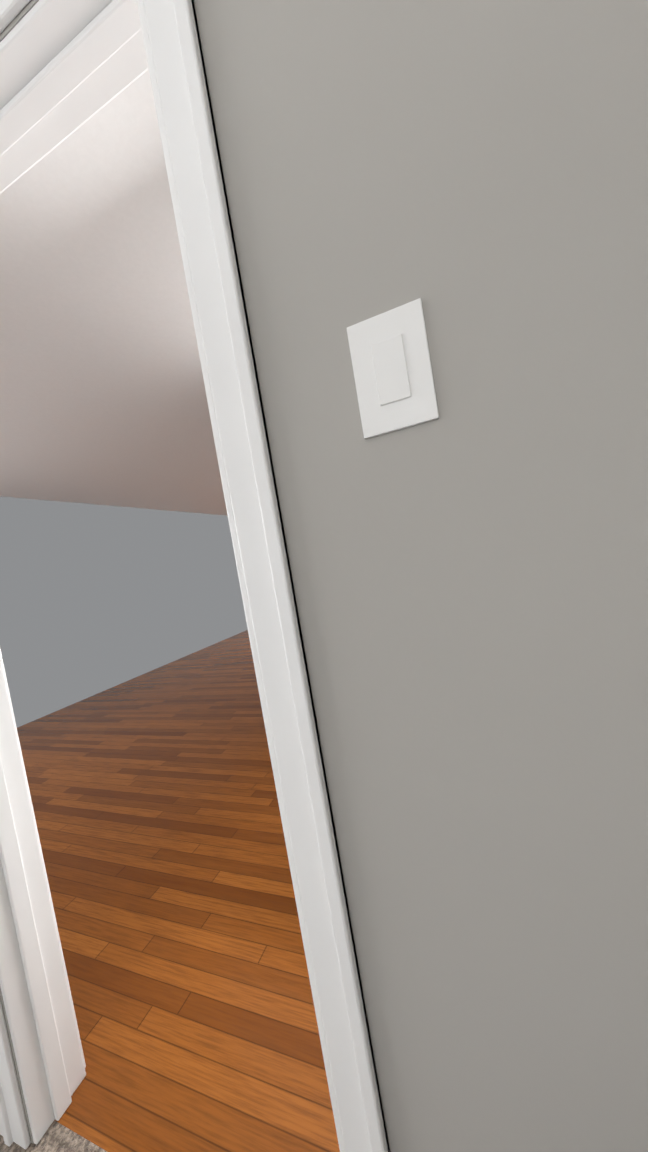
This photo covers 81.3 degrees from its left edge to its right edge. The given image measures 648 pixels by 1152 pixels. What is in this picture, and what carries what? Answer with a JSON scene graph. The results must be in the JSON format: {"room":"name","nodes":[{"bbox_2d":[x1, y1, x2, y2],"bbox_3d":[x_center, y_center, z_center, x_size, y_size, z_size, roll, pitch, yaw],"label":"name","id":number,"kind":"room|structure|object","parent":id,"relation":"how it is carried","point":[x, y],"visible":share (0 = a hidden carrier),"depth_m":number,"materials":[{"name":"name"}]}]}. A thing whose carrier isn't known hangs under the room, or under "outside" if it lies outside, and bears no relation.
{"room":"bedroom","nodes":[
{"label":"bedroom","id":0,"kind":"room"},
{"bbox_2d":[0,1120,106,1151],"bbox_3d":[0.260,1.233,-0.952,4.240,0.060,4.250,-9,3,22],"label":"floor carpet","id":1,"kind":"object","parent":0,"point":[57,1137],"depth_m":0.85,"materials":[{"name":"beige carpet"}]},
{"bbox_2d":[0,70,227,515],"bbox_3d":[0.744,-1.605,4.061,8.000,0.080,14.470,-9,3,22],"label":"ceiling","id":2,"kind":"structure","parent":0,"point":[103,398],"depth_m":1.81,"materials":[{"name":"paint"}]},
{"bbox_2d":[17,630,339,1151],"bbox_3d":[1.782,0.696,5.795,8.000,0.060,10.960,-9,3,22],"label":"floor","id":3,"kind":"structure","parent":0,"point":[154,799],"depth_m":1.38,"materials":[{"name":"brown wood"}]},
{"bbox_2d":[0,0,647,1151],"bbox_3d":[0.554,-0.137,0.302,4.240,2.440,0.120,-9,3,22],"label":"wall","id":4,"kind":"structure","parent":0,"point":[470,576],"depth_m":0.40,"materials":[{"name":"paint"}]},
{"bbox_2d":[0,0,389,1151],"bbox_3d":[-0.435,0.181,0.715,0.947,2.102,0.157,-9,3,22],"label":"door frame","id":5,"kind":"structure","parent":4,"relation":"attached to","point":[68,68],"depth_m":0.47,"materials":[{"name":"white wood"}]},
{"bbox_2d":[347,298,438,438],"bbox_3d":[0.073,-0.222,0.409,0.082,0.124,0.007,-9,3,22],"label":"switch plate","id":6,"kind":"object","parent":4,"relation":"attached to","point":[392,368],"visible":1,"depth_m":0.41,"materials":[{"name":"white plastic"}]}
]}

